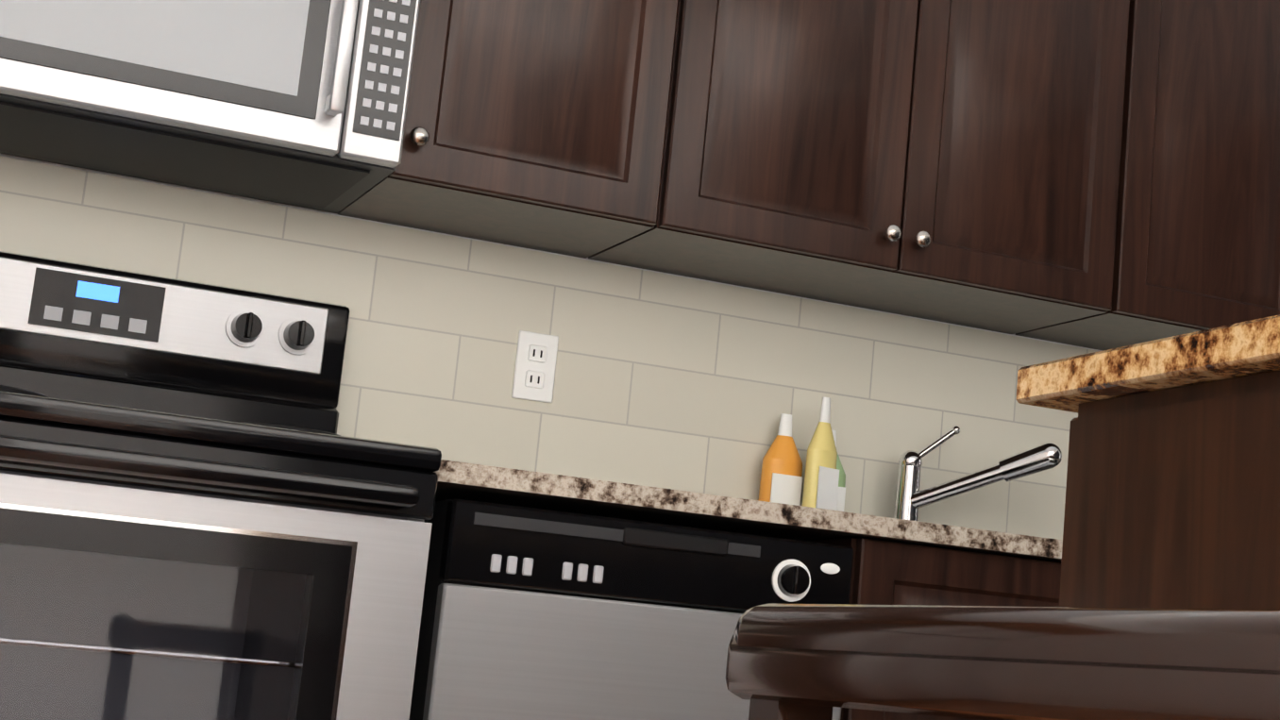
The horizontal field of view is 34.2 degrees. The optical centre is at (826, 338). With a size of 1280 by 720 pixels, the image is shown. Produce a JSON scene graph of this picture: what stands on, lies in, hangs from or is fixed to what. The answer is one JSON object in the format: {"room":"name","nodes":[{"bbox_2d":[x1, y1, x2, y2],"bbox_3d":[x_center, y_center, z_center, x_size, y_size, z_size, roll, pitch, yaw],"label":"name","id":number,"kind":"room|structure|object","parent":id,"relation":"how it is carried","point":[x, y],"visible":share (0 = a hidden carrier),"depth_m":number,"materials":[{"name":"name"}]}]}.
{"room":"kitchen","nodes":[
{"label":"kitchen","id":0,"kind":"room"},
{"bbox_2d":[0,153,1102,351],"bbox_3d":[-0.373,0.039,3.588,4.845,2.405,0.140,10,-11,-25],"label":"wall","id":1,"kind":"structure","parent":0,"point":[162,183],"depth_m":3.39,"materials":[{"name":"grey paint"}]},
{"bbox_2d":[0,0,420,213],"bbox_3d":[-0.995,-0.480,3.009,0.720,0.412,0.434,10,-11,-25],"label":"microwave","id":2,"kind":"object","parent":1,"relation":"attached to","point":[301,103],"visible":1,"depth_m":2.91,"materials":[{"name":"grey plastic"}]},
{"bbox_2d":[337,0,678,258],"bbox_3d":[-0.487,-0.565,3.327,0.425,0.762,0.365,10,-11,-25],"label":"upper cabinet","id":3,"kind":"object","parent":1,"relation":"attached to","point":[538,125],"visible":1,"depth_m":3.17,"materials":[{"name":"brown wood"}]},
{"bbox_2d":[0,155,1098,539],"bbox_3d":[-0.331,0.096,3.518,3.117,0.434,0.007,10,-11,-25],"label":"backsplash","id":4,"kind":"structure","parent":1,"relation":"attached to","point":[680,382],"depth_m":3.49,"materials":[{"name":"tile"}]},
{"bbox_2d":[511,330,558,403],"bbox_3d":[-0.484,0.046,3.438,0.070,0.114,0.008,10,-11,-25],"label":"electrical outlet","id":5,"kind":"object","parent":4,"relation":"attached to","point":[535,367],"visible":1,"depth_m":3.44,"materials":[{"name":"white plastic"}]},
{"bbox_2d":[588,0,1129,334],"bbox_3d":[0.085,-0.468,3.601,0.848,0.762,0.365,10,-11,-25],"label":"upper cabinet","id":6,"kind":"object","parent":1,"relation":"attached to","point":[954,161],"visible":1,"depth_m":3.46,"materials":[{"name":"brown wood"}]},
{"bbox_2d":[1015,0,1279,350],"bbox_3d":[0.840,-0.340,3.963,0.833,0.762,0.365,10,-11,-25],"label":"upper cabinet","id":7,"kind":"object","parent":1,"relation":"attached to","point":[1197,246],"visible":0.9,"depth_m":3.71,"materials":[{"name":"brown wood"}]},
{"bbox_3d":[1.178,0.810,0.013,4.905,0.100,7.800,10,-11,-25],"label":"floor","id":8,"kind":"structure","parent":0,"visible":0},
{"bbox_2d":[0,251,441,719],"bbox_3d":[-0.996,0.445,2.712,0.753,1.200,0.722,10,-11,-25],"label":"range","id":9,"kind":"object","parent":8,"relation":"on","point":[208,512],"visible":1,"depth_m":2.59,"materials":[{"name":"metal"}]},
{"bbox_2d":[409,499,853,719],"bbox_3d":[-0.388,0.717,3.023,0.597,0.874,0.626,10,-11,-25],"label":"dishwasher","id":10,"kind":"object","parent":8,"relation":"on","point":[530,614],"visible":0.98,"depth_m":2.78,"materials":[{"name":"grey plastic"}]},
{"bbox_2d":[810,538,1061,719],"bbox_3d":[0.278,0.826,3.361,0.894,0.888,0.649,10,-11,-25],"label":"base cabinet","id":11,"kind":"object","parent":8,"relation":"on","point":[887,573],"visible":0.04,"depth_m":3.04,"materials":[{"name":"brown wood"}]},
{"bbox_2d":[432,459,1062,562],"bbox_3d":[0.495,0.404,3.532,2.586,0.028,0.644,10,-11,-25],"label":"countertop","id":12,"kind":"structure","parent":11,"relation":"on","point":[516,487],"depth_m":2.91,"materials":[{"name":"stone"}]},
{"bbox_2d":[757,413,802,505],"bbox_3d":[-0.077,0.237,3.563,0.079,0.215,0.050,10,-11,-25],"label":"soap bottle","id":13,"kind":"object","parent":12,"relation":"on","point":[781,481],"visible":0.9,"depth_m":3.54,"materials":[{"name":"orange plastic"}]},
{"bbox_2d":[801,397,839,510],"bbox_3d":[-0.009,0.222,3.532,0.043,0.245,0.067,-5,-14,43],"label":"soap bottle","id":14,"kind":"object","parent":12,"relation":"on","point":[820,485],"visible":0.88,"depth_m":3.51,"materials":[{"name":"yellow plastic"}]},
{"bbox_2d":[831,429,845,511],"bbox_3d":[0.000,0.258,3.605,0.075,0.200,0.048,10,-11,-25],"label":"soap bottle","id":15,"kind":"object","parent":12,"relation":"on","point":[841,496],"visible":0.15,"depth_m":3.60,"materials":[{"name":"green plastic"}]},
{"bbox_2d":[894,425,1061,521],"bbox_3d":[0.255,0.256,3.577,0.224,0.223,0.236,10,-11,-25],"label":"faucet","id":16,"kind":"object","parent":12,"relation":"on","point":[912,499],"visible":0.96,"depth_m":3.58,"materials":[{"name":"silver metal"}]},
{"bbox_2d":[725,603,1279,719],"bbox_3d":[0.175,0.506,1.085,0.280,0.705,0.540,11,-12,-33],"label":"table","id":17,"kind":"object","parent":8,"relation":"on","point":[801,662],"visible":1,"depth_m":1.06,"materials":[{"name":"brown wood"}]},
{"bbox_2d":[1035,363,1279,609],"bbox_3d":[1.021,0.540,1.434,1.433,0.899,1.036,10,-11,-25],"label":"kitchen island","id":18,"kind":"object","parent":8,"relation":"on","point":[1172,495],"depth_m":1.50,"materials":[{"name":"brown wood"}]},
{"bbox_2d":[1016,314,1279,405],"bbox_3d":[1.062,0.084,1.516,1.487,0.030,1.096,10,-11,-25],"label":"island countertop","id":19,"kind":"structure","parent":18,"relation":"on","point":[1247,345],"depth_m":1.51,"materials":[{"name":"beige stone"}]}
]}

